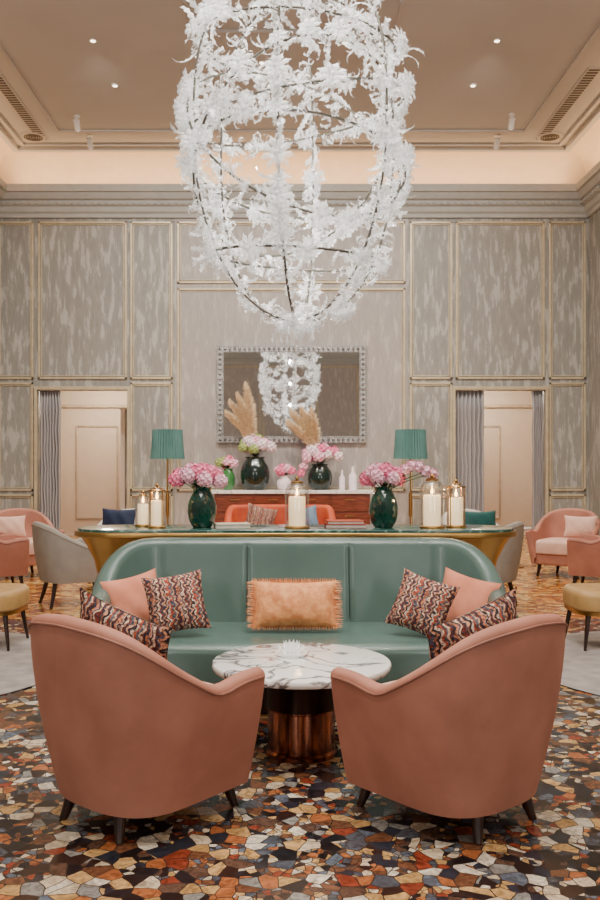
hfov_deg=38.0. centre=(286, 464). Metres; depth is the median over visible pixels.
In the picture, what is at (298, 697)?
coffee table
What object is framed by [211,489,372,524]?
sideboard
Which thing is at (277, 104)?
flower
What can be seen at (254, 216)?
flower
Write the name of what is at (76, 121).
ceiling spotlight
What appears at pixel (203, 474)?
flower bouquet
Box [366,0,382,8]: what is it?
flower
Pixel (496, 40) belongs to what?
recessed light
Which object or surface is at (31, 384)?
trim
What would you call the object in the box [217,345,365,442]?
wall mirror
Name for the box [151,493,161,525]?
pillar candle
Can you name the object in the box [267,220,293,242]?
flower
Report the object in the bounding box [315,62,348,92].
flower
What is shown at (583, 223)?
trim
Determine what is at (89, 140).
ceiling spotlight
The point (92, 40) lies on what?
recessed light
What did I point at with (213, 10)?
flower
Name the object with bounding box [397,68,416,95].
flower
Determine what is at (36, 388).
trim
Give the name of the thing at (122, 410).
trim
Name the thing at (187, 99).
flower
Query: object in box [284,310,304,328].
flower
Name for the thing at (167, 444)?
floor lamp
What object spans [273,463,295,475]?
flower bouquet
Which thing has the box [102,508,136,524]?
cushion
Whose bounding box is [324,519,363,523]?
book
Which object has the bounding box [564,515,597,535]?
cushion
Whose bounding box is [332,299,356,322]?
flower
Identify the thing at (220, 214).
flower
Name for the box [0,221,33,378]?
trim
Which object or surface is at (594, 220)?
wall
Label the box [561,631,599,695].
rug
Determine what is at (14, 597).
ottoman
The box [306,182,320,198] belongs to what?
flower
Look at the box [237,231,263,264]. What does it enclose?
flower
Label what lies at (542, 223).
trim
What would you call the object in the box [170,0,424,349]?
chandelier
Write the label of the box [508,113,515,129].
ceiling spotlight
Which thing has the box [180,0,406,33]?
trim
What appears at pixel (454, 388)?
trim
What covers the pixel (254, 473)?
vase
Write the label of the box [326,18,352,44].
flower
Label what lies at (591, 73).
ceiling vent
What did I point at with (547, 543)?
armchair
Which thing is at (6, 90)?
ceiling vent
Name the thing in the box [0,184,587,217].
trim
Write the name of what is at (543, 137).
speaker grille
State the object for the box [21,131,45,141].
ceiling speaker
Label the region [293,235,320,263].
flower
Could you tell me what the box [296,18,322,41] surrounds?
flower
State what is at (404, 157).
flower
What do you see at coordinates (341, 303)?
flower
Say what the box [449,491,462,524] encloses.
pillar candle
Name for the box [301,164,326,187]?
flower
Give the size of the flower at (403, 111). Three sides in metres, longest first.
0.185 x 0.182 x 0.044 m
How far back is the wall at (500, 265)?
15.20 m
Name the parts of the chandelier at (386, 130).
glass, glass, glass, glass, glass, glass, glass, glass, glass, glass, glass, glass, glass, glass, glass, glass, glass, glass, glass, glass, glass, glass, glass, glass, glass, glass, glass, glass, glass, glass, glass, glass, glass, glass, glass, glass, glass, glass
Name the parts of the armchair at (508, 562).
leg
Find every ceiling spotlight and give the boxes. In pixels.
[73,115,80,130]
[86,134,92,149]
[493,134,500,149]
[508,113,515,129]
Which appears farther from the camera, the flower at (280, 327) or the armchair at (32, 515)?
the armchair at (32, 515)
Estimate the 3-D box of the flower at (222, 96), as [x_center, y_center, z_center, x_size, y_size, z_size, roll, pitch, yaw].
[-0.405,-2.366,5.626,0.191,0.188,0.045,0,8,43]
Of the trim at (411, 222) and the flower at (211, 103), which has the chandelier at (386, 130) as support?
the flower at (211, 103)
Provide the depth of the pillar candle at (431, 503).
6.37 m
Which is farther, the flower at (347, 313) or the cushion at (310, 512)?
the cushion at (310, 512)
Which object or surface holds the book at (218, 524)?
on the console table at (102, 541)
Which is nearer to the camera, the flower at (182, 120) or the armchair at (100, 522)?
the flower at (182, 120)
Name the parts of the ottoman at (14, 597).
leg, seat frame, seat, leg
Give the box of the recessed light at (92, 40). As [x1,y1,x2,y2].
[89,38,96,42]
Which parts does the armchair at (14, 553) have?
leg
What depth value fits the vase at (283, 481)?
14.64 m
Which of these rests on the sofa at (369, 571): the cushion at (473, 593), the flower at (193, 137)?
the cushion at (473, 593)
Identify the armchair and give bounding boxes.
[0,508,64,577]
[0,533,29,583]
[28,614,264,843]
[31,521,97,608]
[78,509,149,538]
[330,614,567,843]
[441,509,498,525]
[495,521,524,602]
[525,508,599,578]
[567,533,599,582]
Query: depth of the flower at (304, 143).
7.13 m
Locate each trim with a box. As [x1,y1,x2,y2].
[0,24,599,132]
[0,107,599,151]
[0,137,11,162]
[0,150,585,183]
[0,178,6,204]
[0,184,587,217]
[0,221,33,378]
[0,382,33,490]
[0,494,33,510]
[34,386,129,510]
[38,221,126,378]
[61,405,126,518]
[120,408,125,509]
[126,408,126,508]
[130,221,172,378]
[130,382,172,490]
[130,494,172,524]
[177,221,404,283]
[177,288,404,490]
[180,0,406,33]
[410,221,451,378]
[410,382,451,490]
[411,494,451,524]
[452,386,548,514]
[456,221,544,378]
[484,405,531,518]
[549,221,585,378]
[549,382,585,490]
[549,494,585,511]
[571,118,599,173]
[576,161,599,217]
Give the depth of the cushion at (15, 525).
11.34 m
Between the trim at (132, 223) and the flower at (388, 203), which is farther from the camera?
the trim at (132, 223)
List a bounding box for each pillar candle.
[138,497,147,523]
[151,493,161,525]
[289,490,304,525]
[423,488,440,525]
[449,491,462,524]
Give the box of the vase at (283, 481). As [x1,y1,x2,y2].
[277,476,290,489]
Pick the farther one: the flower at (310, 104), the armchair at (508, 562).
the armchair at (508, 562)
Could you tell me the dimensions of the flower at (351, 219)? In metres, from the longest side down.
0.205 x 0.202 x 0.048 m
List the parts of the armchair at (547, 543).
leg, seat, seat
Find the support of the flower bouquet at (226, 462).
on the vase at (228, 473)
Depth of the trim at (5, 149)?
14.68 m
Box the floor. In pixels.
[0,535,599,899]
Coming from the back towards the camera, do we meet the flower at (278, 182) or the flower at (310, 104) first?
the flower at (310, 104)
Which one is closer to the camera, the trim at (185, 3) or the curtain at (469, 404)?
the trim at (185, 3)
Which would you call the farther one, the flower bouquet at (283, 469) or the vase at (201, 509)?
the flower bouquet at (283, 469)
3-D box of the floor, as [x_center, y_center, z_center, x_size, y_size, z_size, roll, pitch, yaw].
[0.075,1.500,6.000,10.780,0.100,26.000,0,0,0]
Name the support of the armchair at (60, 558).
on the floor
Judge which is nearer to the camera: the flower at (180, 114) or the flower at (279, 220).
the flower at (279, 220)
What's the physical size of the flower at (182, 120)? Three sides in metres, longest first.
0.153 x 0.151 x 0.036 m
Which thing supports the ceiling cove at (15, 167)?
attached to the wall at (500, 265)
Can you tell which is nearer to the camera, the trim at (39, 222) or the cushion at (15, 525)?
the cushion at (15, 525)
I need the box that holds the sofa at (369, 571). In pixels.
[91,537,518,713]
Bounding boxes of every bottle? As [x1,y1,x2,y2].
[339,470,344,489]
[349,466,356,489]
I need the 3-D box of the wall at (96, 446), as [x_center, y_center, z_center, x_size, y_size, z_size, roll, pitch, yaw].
[-3.420,-0.050,17.075,3.900,3.200,3.450,0,0,0]
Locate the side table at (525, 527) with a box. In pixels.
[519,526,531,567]
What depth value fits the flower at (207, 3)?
6.05 m
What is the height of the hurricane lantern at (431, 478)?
0.400 m
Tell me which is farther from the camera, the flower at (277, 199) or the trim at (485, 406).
the trim at (485, 406)
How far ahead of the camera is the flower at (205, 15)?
5.84 m
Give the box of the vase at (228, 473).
[223,469,234,489]
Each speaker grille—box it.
[24,134,42,140]
[540,134,558,140]
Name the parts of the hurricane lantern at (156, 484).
lantern lid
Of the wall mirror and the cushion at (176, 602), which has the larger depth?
the wall mirror
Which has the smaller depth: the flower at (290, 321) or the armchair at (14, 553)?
the flower at (290, 321)
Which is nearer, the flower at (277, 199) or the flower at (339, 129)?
the flower at (277, 199)
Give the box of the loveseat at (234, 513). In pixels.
[224,504,335,524]
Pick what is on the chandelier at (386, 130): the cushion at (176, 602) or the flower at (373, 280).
the flower at (373, 280)
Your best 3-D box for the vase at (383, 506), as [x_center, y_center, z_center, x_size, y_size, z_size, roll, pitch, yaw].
[0.718,0.315,6.470,0.217,0.300,0.217,0,0,0]
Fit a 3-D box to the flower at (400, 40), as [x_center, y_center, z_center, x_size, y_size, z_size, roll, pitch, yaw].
[0.797,-2.946,6.040,0.050,0.210,0.213,-5,-3,37]
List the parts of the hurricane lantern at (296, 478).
lantern lid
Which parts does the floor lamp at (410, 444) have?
lamp shade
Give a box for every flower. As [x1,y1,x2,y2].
[173,93,187,114]
[174,147,202,178]
[175,105,185,123]
[175,109,191,130]
[177,77,189,101]
[178,129,204,155]
[179,117,194,134]
[180,77,193,96]
[184,127,200,153]
[185,17,199,40]
[186,71,198,84]
[195,5,213,25]
[197,0,215,14]
[198,90,219,116]
[202,242,217,261]
[207,0,229,20]
[207,187,227,207]
[209,203,230,220]
[216,84,235,112]
[222,136,239,156]
[225,48,253,77]
[232,95,258,125]
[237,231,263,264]
[246,200,258,222]
[255,202,270,228]
[260,135,294,172]
[261,53,291,81]
[263,97,289,118]
[264,181,294,209]
[265,198,291,217]
[266,29,287,48]
[266,170,289,190]
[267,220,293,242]
[268,212,291,229]
[275,323,292,334]
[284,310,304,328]
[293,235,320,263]
[294,131,310,149]
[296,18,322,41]
[296,278,323,300]
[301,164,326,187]
[304,198,334,232]
[306,96,320,115]
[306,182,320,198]
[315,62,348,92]
[323,233,335,247]
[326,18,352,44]
[329,293,349,311]
[330,125,347,140]
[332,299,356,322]
[334,224,354,240]
[335,71,351,95]
[337,203,362,233]
[345,269,364,290]
[346,118,360,138]
[350,244,372,265]
[363,12,377,27]
[363,273,378,286]
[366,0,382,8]
[370,117,387,144]
[383,199,393,224]
[391,27,408,56]
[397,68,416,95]
[398,139,416,173]
[399,96,408,117]
[402,178,410,196]
[406,168,410,177]
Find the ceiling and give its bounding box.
[0,0,599,145]
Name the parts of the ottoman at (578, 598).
leg, seat, seat frame, leg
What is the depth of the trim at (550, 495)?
15.17 m
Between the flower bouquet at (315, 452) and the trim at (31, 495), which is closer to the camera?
the flower bouquet at (315, 452)
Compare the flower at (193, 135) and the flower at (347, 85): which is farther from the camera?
the flower at (347, 85)
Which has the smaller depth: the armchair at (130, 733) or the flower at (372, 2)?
the armchair at (130, 733)
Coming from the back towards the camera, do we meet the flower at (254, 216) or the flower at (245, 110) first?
the flower at (254, 216)
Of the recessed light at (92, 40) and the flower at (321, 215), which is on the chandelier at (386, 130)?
the flower at (321, 215)
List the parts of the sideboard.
drawer, drawer, drawer, drawer, drawer, drawer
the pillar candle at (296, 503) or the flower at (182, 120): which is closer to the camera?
the flower at (182, 120)
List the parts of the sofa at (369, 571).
seat, backrest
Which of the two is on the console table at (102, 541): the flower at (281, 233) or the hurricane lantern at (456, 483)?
the hurricane lantern at (456, 483)
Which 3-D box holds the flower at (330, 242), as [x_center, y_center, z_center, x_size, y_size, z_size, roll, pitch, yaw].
[0.344,-1.806,7.008,0.170,0.167,0.040,0,-6,38]
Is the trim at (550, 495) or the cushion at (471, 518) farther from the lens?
the trim at (550, 495)
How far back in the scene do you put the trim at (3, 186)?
14.81 m
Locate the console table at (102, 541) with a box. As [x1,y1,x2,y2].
[74,525,516,573]
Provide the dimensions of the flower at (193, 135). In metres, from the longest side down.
0.209 x 0.206 x 0.049 m
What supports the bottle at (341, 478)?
on the sideboard
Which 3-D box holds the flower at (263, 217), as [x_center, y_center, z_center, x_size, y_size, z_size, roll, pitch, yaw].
[-0.203,-2.035,7.083,0.222,0.218,0.052,0,24,15]
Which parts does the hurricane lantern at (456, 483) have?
lantern lid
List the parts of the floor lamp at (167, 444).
lamp shade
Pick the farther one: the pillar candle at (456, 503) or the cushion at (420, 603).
the pillar candle at (456, 503)
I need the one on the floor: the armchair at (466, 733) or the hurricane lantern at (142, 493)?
the armchair at (466, 733)
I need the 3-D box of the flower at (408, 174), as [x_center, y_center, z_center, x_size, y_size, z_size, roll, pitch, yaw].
[0.902,-2.165,6.532,0.044,0.185,0.188,22,3,9]
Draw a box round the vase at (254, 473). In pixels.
[240,457,269,489]
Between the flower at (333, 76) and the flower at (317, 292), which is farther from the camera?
the flower at (317, 292)
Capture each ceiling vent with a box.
[0,72,48,139]
[534,67,599,139]
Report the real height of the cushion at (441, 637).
0.559 m
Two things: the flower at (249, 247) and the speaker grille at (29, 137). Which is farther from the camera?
the speaker grille at (29, 137)
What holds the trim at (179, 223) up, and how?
attached to the wall at (500, 265)
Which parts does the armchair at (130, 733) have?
leg, leg, leg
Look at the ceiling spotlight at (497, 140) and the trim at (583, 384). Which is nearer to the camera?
the ceiling spotlight at (497, 140)
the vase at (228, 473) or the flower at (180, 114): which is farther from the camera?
the vase at (228, 473)
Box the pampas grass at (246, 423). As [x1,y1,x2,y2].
[224,382,256,437]
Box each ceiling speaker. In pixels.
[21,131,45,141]
[537,131,562,141]
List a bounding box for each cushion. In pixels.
[0,515,25,535]
[79,587,171,659]
[100,568,155,621]
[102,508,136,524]
[141,569,210,631]
[245,503,277,524]
[246,577,343,630]
[287,505,318,524]
[384,568,460,635]
[426,587,516,659]
[443,567,501,621]
[463,511,495,524]
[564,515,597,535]
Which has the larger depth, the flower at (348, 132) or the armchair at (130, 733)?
the flower at (348, 132)
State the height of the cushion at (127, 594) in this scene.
0.418 m
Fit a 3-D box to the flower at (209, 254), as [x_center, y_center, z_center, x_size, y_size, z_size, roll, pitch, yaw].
[-0.541,-1.473,6.069,0.150,0.148,0.035,0,28,32]
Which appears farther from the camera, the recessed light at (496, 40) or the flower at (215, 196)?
the recessed light at (496, 40)
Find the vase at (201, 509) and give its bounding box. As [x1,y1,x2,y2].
[187,487,216,527]
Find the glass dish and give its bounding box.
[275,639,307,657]
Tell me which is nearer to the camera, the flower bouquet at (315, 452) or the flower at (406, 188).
the flower at (406, 188)
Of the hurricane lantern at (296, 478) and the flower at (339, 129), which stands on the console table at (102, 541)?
the hurricane lantern at (296, 478)
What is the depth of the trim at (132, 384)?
15.17 m
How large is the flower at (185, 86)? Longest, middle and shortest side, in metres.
0.151 x 0.149 x 0.036 m
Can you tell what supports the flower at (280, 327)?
on the chandelier at (386, 130)
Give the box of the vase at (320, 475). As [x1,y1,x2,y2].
[308,464,331,489]
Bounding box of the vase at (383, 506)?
[369,487,397,527]
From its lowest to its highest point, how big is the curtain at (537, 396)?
2.731 m
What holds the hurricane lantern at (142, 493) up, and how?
on the console table at (102, 541)
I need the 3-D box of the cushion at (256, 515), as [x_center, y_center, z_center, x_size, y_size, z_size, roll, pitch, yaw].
[-0.378,0.780,12.260,0.522,0.501,0.183,0,0,-3]
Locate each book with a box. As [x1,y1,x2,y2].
[214,522,250,527]
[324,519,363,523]
[324,523,365,527]
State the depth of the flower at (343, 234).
6.99 m
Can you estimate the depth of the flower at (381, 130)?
5.65 m
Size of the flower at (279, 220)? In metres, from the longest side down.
0.159 x 0.156 x 0.037 m
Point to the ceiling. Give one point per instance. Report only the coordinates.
(139, 44)
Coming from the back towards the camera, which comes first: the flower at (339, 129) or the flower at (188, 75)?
the flower at (339, 129)
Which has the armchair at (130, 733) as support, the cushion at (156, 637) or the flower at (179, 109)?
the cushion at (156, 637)
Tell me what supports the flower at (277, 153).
on the chandelier at (386, 130)
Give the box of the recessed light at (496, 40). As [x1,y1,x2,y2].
[493,38,500,42]
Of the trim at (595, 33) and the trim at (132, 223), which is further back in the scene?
the trim at (132, 223)
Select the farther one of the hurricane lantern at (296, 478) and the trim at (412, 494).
the trim at (412, 494)
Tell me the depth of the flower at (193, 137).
5.79 m
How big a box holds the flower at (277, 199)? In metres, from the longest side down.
0.222 x 0.218 x 0.052 m
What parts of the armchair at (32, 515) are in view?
seat, seat, backrest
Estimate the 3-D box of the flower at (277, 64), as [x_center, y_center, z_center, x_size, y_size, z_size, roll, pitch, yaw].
[-0.071,-2.510,5.482,0.209,0.206,0.049,0,-8,17]
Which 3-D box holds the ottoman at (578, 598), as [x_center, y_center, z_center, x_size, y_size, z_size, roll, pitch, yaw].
[2.545,1.206,6.950,0.600,0.457,0.600,0,0,0]
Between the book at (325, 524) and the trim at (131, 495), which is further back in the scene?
the trim at (131, 495)
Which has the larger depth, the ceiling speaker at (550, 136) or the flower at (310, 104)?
the ceiling speaker at (550, 136)
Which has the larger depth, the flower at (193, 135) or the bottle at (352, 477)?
the bottle at (352, 477)
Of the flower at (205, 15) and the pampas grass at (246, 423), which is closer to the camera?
the flower at (205, 15)
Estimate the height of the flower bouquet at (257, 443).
0.426 m
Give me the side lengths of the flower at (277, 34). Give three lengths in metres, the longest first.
0.155 x 0.152 x 0.036 m
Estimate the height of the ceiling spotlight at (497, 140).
0.229 m
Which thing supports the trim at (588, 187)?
attached to the wall at (594, 220)
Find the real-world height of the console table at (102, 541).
0.985 m
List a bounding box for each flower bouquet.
[168,462,227,488]
[214,455,238,468]
[238,433,275,456]
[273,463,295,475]
[297,443,342,476]
[359,460,438,487]
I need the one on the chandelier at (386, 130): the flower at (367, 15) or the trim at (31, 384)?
the flower at (367, 15)
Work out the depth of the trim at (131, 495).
15.17 m
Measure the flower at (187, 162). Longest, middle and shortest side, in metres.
0.216 x 0.213 x 0.051 m
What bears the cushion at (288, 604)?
on the sofa at (369, 571)
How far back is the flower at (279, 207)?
5.57 m
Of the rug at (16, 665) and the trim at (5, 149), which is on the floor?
the rug at (16, 665)
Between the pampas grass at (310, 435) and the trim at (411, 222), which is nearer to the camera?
the pampas grass at (310, 435)
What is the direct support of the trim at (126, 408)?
attached to the wall at (96, 446)
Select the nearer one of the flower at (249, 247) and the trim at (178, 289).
the flower at (249, 247)
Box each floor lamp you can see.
[150,429,184,524]
[393,429,427,524]
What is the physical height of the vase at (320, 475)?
0.440 m
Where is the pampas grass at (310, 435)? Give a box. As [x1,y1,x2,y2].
[286,402,321,445]
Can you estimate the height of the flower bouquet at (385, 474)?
0.229 m
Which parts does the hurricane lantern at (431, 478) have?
lantern lid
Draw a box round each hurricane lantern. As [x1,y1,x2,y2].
[135,491,149,526]
[148,483,165,528]
[284,477,309,528]
[419,474,444,528]
[445,479,466,527]
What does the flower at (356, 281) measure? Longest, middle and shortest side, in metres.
0.158 x 0.156 x 0.037 m
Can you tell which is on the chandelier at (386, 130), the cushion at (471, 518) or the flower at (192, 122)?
the flower at (192, 122)
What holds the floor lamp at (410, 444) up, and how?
on the floor
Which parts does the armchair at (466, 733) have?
leg, leg, leg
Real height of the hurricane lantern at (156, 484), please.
0.330 m
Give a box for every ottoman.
[0,583,29,650]
[563,583,599,650]
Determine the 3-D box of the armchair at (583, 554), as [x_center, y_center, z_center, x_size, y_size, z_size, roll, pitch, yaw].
[3.760,1.017,10.281,0.809,0.874,0.851,0,0,30]
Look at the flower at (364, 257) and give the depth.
5.79 m
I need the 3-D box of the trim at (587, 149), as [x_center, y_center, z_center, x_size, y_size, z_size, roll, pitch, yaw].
[5.012,-5.096,4.100,0.500,0.500,22.200,0,0,0]
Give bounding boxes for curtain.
[40,391,60,529]
[456,391,483,511]
[531,391,542,529]
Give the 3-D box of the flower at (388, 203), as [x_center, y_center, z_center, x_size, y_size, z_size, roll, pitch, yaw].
[0.720,-1.782,6.126,0.046,0.191,0.194,13,3,13]
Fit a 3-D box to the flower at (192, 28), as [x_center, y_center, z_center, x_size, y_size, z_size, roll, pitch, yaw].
[-0.662,-3.064,6.090,0.179,0.176,0.042,0,-8,36]
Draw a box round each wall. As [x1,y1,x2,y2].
[0,218,587,524]
[60,391,126,534]
[484,391,531,534]
[588,209,599,535]
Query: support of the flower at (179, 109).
on the chandelier at (386, 130)
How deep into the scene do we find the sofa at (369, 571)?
5.77 m
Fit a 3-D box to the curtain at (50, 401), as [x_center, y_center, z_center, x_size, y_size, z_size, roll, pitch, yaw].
[-4.154,0.065,15.258,0.383,2.731,0.090,0,0,0]
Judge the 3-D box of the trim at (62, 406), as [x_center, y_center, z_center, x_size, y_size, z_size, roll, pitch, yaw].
[-3.570,0.105,17.902,3.400,2.690,0.105,0,0,0]
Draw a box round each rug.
[0,632,34,694]
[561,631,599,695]
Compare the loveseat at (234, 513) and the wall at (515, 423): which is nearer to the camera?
the loveseat at (234, 513)
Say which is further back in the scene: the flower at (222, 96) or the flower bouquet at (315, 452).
the flower bouquet at (315, 452)
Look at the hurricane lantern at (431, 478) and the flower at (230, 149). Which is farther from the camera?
the flower at (230, 149)
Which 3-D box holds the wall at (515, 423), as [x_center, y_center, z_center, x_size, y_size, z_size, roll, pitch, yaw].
[3.570,-0.050,17.075,3.900,3.200,3.450,0,0,0]
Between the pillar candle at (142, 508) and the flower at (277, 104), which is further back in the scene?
the pillar candle at (142, 508)
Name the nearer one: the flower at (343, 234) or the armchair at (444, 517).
the flower at (343, 234)
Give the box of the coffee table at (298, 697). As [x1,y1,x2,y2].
[212,643,390,763]
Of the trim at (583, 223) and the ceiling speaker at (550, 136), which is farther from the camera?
the trim at (583, 223)
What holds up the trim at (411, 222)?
attached to the wall at (500, 265)
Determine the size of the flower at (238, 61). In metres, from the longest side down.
0.202 x 0.199 x 0.048 m
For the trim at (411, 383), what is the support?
attached to the wall at (500, 265)
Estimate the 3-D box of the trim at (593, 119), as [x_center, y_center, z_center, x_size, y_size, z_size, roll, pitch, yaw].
[0.075,-5.315,4.100,9.380,0.070,21.200,0,0,0]

